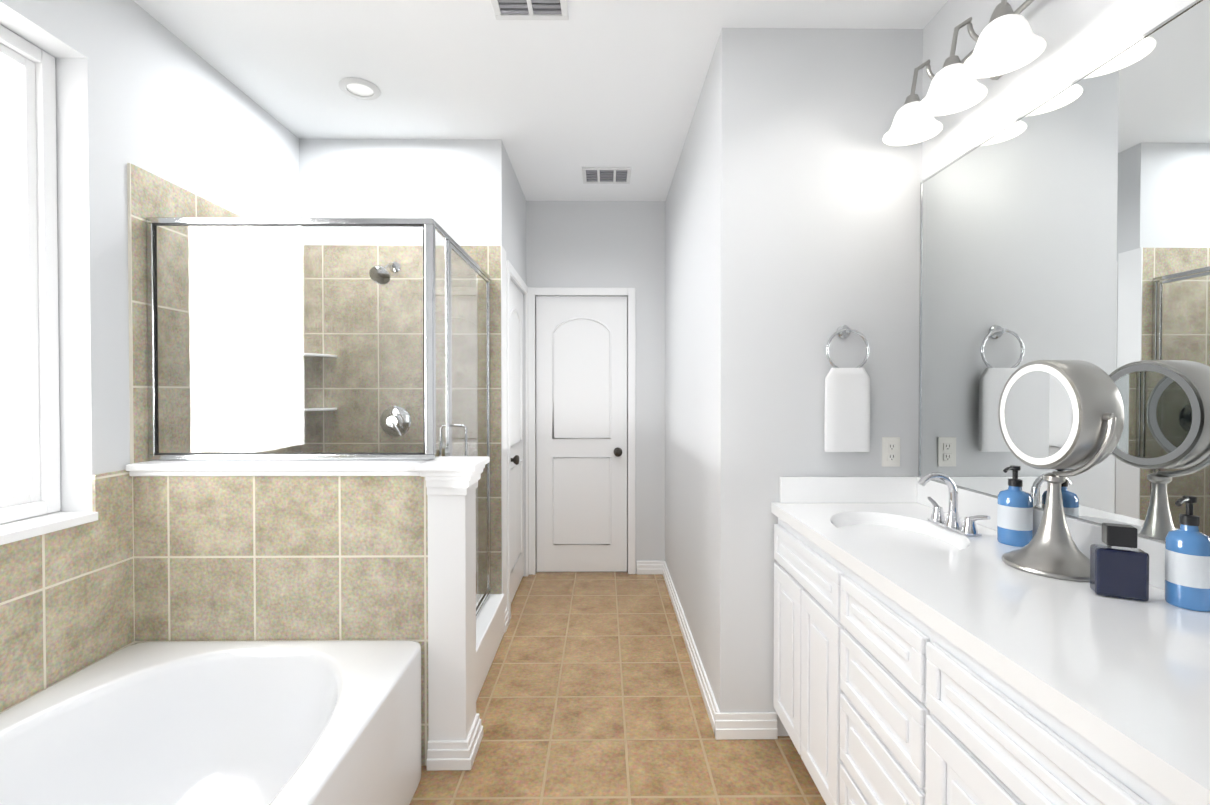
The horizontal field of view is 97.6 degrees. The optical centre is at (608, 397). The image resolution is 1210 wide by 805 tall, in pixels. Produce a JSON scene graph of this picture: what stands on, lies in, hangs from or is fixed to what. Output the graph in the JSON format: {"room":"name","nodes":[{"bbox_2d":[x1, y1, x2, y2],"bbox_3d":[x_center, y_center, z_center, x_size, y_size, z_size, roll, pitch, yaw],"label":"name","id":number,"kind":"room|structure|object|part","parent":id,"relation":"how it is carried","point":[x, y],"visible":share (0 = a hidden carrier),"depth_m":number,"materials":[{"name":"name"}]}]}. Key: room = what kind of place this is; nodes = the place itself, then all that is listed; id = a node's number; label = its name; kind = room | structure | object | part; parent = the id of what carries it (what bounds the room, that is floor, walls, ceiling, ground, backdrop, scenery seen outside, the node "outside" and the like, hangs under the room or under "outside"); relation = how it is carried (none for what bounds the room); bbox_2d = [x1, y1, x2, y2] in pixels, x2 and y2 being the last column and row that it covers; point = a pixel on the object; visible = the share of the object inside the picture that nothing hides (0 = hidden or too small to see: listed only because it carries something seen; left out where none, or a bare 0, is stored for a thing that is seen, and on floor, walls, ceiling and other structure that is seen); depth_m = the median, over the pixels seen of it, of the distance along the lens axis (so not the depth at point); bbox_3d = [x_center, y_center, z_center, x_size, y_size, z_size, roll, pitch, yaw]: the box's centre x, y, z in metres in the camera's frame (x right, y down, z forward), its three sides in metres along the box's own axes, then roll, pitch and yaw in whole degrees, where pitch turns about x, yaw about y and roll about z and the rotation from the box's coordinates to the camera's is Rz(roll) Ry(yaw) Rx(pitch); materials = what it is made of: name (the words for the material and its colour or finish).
{"room":"bathroom","nodes":[
{"label":"bathroom","id":0,"kind":"room"},
{"bbox_2d":[0,0,298,511],"bbox_3d":[-1.786,-0.046,1.640,0.180,2.740,2.830,0,1,-1],"label":"wall","id":1,"kind":"structure","parent":0,"point":[137,85],"depth_m":1.81,"materials":[{"name":"white paint"}]},
{"bbox_2d":[0,25,97,544],"bbox_3d":[-1.770,-0.344,1.166,0.202,1.508,1.128,0,1,-1],"label":"window","id":2,"kind":"structure","parent":1,"relation":"in","point":[29,423],"depth_m":1.66,"materials":[{"name":"white plastic"}]},
{"bbox_3d":[-1.827,-0.360,1.166,0.005,1.330,0.980,0,1,-1],"label":"pane","id":3,"kind":"part","parent":2,"relation":"part of","materials":[{"name":"white glass"}]},
{"bbox_2d":[0,469,134,712],"bbox_3d":[-1.686,0.795,1.120,0.010,1.070,1.530,0,1,-1],"label":"wall tile","id":4,"kind":"structure","parent":1,"relation":"attached to","point":[67,602],"depth_m":1.65,"materials":[{"name":"beige tile"}]},
{"bbox_2d":[127,163,242,463],"bbox_3d":[-1.699,0.241,2.404,0.010,2.150,1.050,0,1,-1],"label":"shower wall tile","id":5,"kind":"structure","parent":1,"relation":"attached to","point":[149,194],"depth_m":1.91,"materials":[{"name":"beige tile"}]},
{"bbox_2d":[299,138,505,250],"bbox_3d":[-1.222,-0.061,3.000,1.255,2.740,0.120,0,1,-1],"label":"wall","id":6,"kind":"structure","parent":0,"point":[455,189],"depth_m":2.93,"materials":[{"name":"white paint"}]},
{"bbox_2d":[435,246,501,593],"bbox_3d":[-1.152,0.235,2.939,1.115,2.150,0.010,0,1,-1],"label":"tiled wall","id":7,"kind":"structure","parent":6,"relation":"attached to","point":[487,259],"depth_m":2.94,"materials":[{"name":"beige tile"}]},
{"bbox_2d":[505,149,525,575],"bbox_3d":[-0.660,-0.066,3.476,0.120,2.740,0.820,0,1,-1],"label":"wall","id":8,"kind":"structure","parent":0,"point":[515,227],"depth_m":3.56,"materials":[{"name":"white paint"}]},
{"bbox_2d":[501,246,506,609],"bbox_3d":[-0.594,0.234,3.003,0.006,2.150,0.134,0,1,-1],"label":"trim","id":9,"kind":"structure","parent":8,"relation":"attached to","point":[504,420],"depth_m":3.00,"materials":[{"name":"white paint"}]},
{"bbox_2d":[510,279,523,602],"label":"door","id":10,"kind":"structure","parent":8,"relation":"in","point":[515,460],"depth_m":3.70,"materials":[{"name":"white paint"}]},
{"bbox_3d":[-0.576,0.377,3.207,0.070,0.064,0.064,0,1,-1],"label":"knob","id":11,"kind":"part","parent":10,"relation":"part of","materials":[{"name":"brown metal"}]},
{"bbox_2d":[505,561,777,739],"bbox_3d":[0.025,1.262,2.973,1.238,0.095,1.870,0,1,-1],"label":"baseboard","id":12,"kind":"structure","parent":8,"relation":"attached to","point":[741,725],"depth_m":2.14,"materials":[{"name":"white paint"}]},
{"bbox_2d":[133,0,947,200],"bbox_3d":[-0.271,-1.446,1.659,3.210,0.060,4.670,0,1,-1],"label":"ceiling","id":13,"kind":"structure","parent":0,"point":[555,106],"depth_m":2.27,"materials":[{"name":"white paint"}]},
{"bbox_2d":[339,77,380,99],"bbox_3d":[-1.144,-1.418,2.436,0.176,0.012,0.176,0,1,-1],"label":"recessed light","id":14,"kind":"object","parent":13,"relation":"in","point":[359,88],"visible":1,"depth_m":2.43,"materials":[{"name":"white"}]},
{"bbox_2d":[491,0,568,19],"bbox_3d":[-0.283,-1.412,1.839,0.270,0.012,0.270,0,1,-1],"label":"ceiling vent","id":15,"kind":"object","parent":13,"relation":"in","point":[530,9],"visible":1,"depth_m":1.93,"materials":[{"name":"white metal"}]},
{"bbox_2d":[582,167,631,183],"bbox_3d":[-0.014,-1.429,3.407,0.310,0.012,0.240,0,1,-1],"label":"ceiling vent","id":16,"kind":"object","parent":13,"relation":"in","point":[606,175],"visible":1,"depth_m":3.40,"materials":[{"name":"white metal"}]},
{"bbox_2d":[526,201,664,573],"bbox_3d":[-0.155,-0.072,3.951,1.139,2.740,0.120,0,1,-1],"label":"wall","id":17,"kind":"structure","parent":0,"point":[597,244],"depth_m":3.88,"materials":[{"name":"white paint"}]},
{"bbox_2d":[506,260,635,618],"bbox_3d":[-0.200,0.250,3.547,0.800,2.105,0.935,0,1,-1],"label":"door frame","id":18,"kind":"structure","parent":17,"relation":"attached to","point":[631,389],"depth_m":3.87,"materials":[{"name":"white paint"}]},
{"bbox_2d":[536,296,626,571],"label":"door","id":19,"kind":"structure","parent":17,"relation":"in","point":[617,452],"depth_m":3.90,"materials":[{"name":"white paint"}]},
{"bbox_3d":[0.068,0.399,3.875,0.064,0.064,0.070,0,1,-1],"label":"knob","id":20,"kind":"part","parent":19,"relation":"part of","materials":[{"name":"brown metal"}]},
{"bbox_2d":[409,571,825,804],"bbox_3d":[-0.271,1.349,1.691,3.210,0.050,4.670,0,1,-1],"label":"floor","id":21,"kind":"structure","parent":0,"point":[590,693],"depth_m":2.16,"materials":[{"name":"tile"}]},
{"bbox_2d":[0,640,421,804],"bbox_3d":[-1.160,1.100,1.129,1.035,0.460,1.522,0,1,-1],"label":"tub","id":22,"kind":"object","parent":21,"relation":"on","point":[244,723],"visible":0.98,"depth_m":1.65,"materials":[{"name":"white ceramic"}]},
{"bbox_2d":[425,469,482,770],"bbox_3d":[-0.567,0.798,1.966,0.160,1.045,0.198,0,1,-1],"label":"post","id":23,"kind":"object","parent":21,"relation":"on","point":[455,731],"visible":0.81,"depth_m":1.89,"materials":[{"name":"white paint"}]},
{"bbox_2d":[476,594,504,700],"bbox_3d":[-0.640,1.205,2.498,0.130,0.220,0.902,0,1,-1],"label":"trim","id":24,"kind":"structure","parent":21,"relation":"on","point":[490,625],"depth_m":2.60,"materials":[{"name":"white paint"}]},
{"bbox_2d":[771,476,1209,804],"bbox_3d":[0.927,0.822,1.222,0.577,1.015,1.673,0,1,-1],"label":"bathroom vanity","id":25,"kind":"object","parent":21,"relation":"on","point":[920,658],"visible":0.96,"depth_m":1.09,"materials":[{"name":"white wood"}]},
{"bbox_2d":[918,472,990,535],"bbox_3d":[1.035,0.320,1.657,0.135,0.176,0.283,0,1,-1],"label":"faucet","id":26,"kind":"object","parent":25,"relation":"on","point":[952,521],"visible":1,"depth_m":1.65,"materials":[{"name":"silver metal"}]},
{"bbox_2d":[997,465,1032,546],"bbox_3d":[1.143,0.301,1.493,0.085,0.218,0.080,0,1,-1],"label":"soap bottle","id":27,"kind":"object","parent":25,"relation":"on","point":[1014,514],"visible":1,"depth_m":1.47,"materials":[{"name":"blue plastic"}]},
{"bbox_2d":[998,360,1123,581],"bbox_3d":[1.083,0.161,1.277,0.204,0.504,0.284,0,1,-1],"label":"makeup mirror","id":28,"kind":"object","parent":25,"relation":"on","point":[1060,414],"visible":0.94,"depth_m":1.24,"materials":[{"name":"silver metal"}]},
{"bbox_3d":[1.083,0.041,1.284,0.097,0.212,0.215,0,1,-1],"label":"glass","id":29,"kind":"part","parent":28,"relation":"part of","materials":[{"name":"silver metal"}]},
{"bbox_2d":[1090,523,1148,600],"bbox_3d":[1.067,0.340,1.108,0.084,0.148,0.042,0,1,27],"label":"perfume","id":30,"kind":"object","parent":25,"relation":"on","point":[1119,564],"visible":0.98,"depth_m":1.09,"materials":[{"name":"blue glass"}]},
{"bbox_2d":[1165,496,1209,611],"bbox_3d":[1.154,0.306,1.058,0.078,0.218,0.066,0,1,-1],"label":"lotion bottle","id":31,"kind":"object","parent":25,"relation":"on","point":[1187,564],"visible":1,"depth_m":1.04,"materials":[{"name":"blue plastic"}]},
{"bbox_2d":[665,50,714,693],"bbox_3d":[0.483,-0.062,3.092,0.120,2.740,1.850,0,1,-1],"label":"wall","id":32,"kind":"structure","parent":0,"point":[689,350],"depth_m":2.67,"materials":[{"name":"white paint"}]},
{"bbox_2d":[714,28,922,735],"bbox_3d":[0.821,-0.051,2.111,0.776,2.740,0.120,0,1,-1],"label":"wall","id":33,"kind":"structure","parent":0,"point":[818,180],"depth_m":2.05,"materials":[{"name":"white paint"}]},
{"bbox_2d":[824,325,869,451],"bbox_3d":[0.908,-0.038,2.025,0.168,0.486,0.053,0,1,-1],"label":"towel ring","id":34,"kind":"object","parent":33,"relation":"attached to","point":[847,413],"visible":1,"depth_m":2.00,"materials":[{"name":"white fabric"}]},
{"bbox_2d":[824,368,869,451],"bbox_3d":[0.908,0.046,2.015,0.168,0.319,0.031,0,1,-1],"label":"towel","id":35,"kind":"object","parent":34,"relation":"hanging from","point":[847,390],"depth_m":2.00,"materials":[{"name":"white fabric"}]},
{"bbox_2d":[882,437,899,466],"bbox_3d":[1.095,0.210,2.052,0.070,0.114,0.009,0,1,-1],"label":"electrical outlet","id":36,"kind":"object","parent":33,"relation":"attached to","point":[890,451],"visible":1,"depth_m":2.05,"materials":[{"name":"white plastic"}]},
{"bbox_2d":[922,0,1000,99],"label":"wall","id":37,"kind":"structure","parent":0,"point":[938,33],"depth_m":1.88,"materials":[{"name":"white paint"}]},
{"bbox_2d":[883,0,1045,145],"bbox_3d":[1.093,-1.070,1.642,0.242,0.299,0.604,0,1,-1],"label":"sconce","id":38,"kind":"object","parent":37,"relation":"attached to","point":[1007,40],"visible":1,"depth_m":1.60,"materials":[{"name":"white glass"}]},
{"bbox_2d":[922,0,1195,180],"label":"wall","id":39,"kind":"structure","parent":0,"point":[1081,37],"depth_m":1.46,"materials":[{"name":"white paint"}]},
{"bbox_2d":[918,0,1209,540],"bbox_3d":[1.213,-0.255,1.300,0.008,1.133,1.496,0,1,-1],"label":"vanity mirror","id":40,"kind":"object","parent":39,"relation":"attached to","point":[1070,221],"visible":0.97,"depth_m":1.32,"materials":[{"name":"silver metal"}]},
{"bbox_3d":[-1.173,0.798,1.965,1.052,1.045,0.130,0,1,-1],"label":"wall","id":41,"kind":"structure","parent":0,"visible":0},
{"bbox_2d":[133,476,428,765],"bbox_3d":[-1.168,0.799,1.895,1.042,1.045,0.010,0,1,-1],"label":"wall tiles","id":42,"kind":"structure","parent":41,"relation":"attached to","point":[280,558],"depth_m":1.89,"materials":[{"name":"beige tile"}]},
{"bbox_2d":[125,456,489,476],"bbox_3d":[-1.077,0.253,1.955,1.221,0.045,0.240,0,1,-1],"label":"ledge","id":43,"kind":"structure","parent":41,"relation":"on","point":[454,466],"depth_m":1.86,"materials":[{"name":"white paint"}]},
{"bbox_2d":[146,217,490,618],"bbox_3d":[-1.145,0.215,2.438,1.094,1.759,0.988,0,1,-1],"label":"shower enclosure","id":44,"kind":"object","parent":43,"relation":"on","point":[318,338],"visible":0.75,"depth_m":1.95,"materials":[{"name":"clear glass"}]},
{"bbox_3d":[-0.660,0.214,2.542,0.121,1.707,0.737,0,1,-1],"label":"door","id":45,"kind":"part","parent":44,"relation":"part of","materials":[{"name":"clear glass"}]}
]}

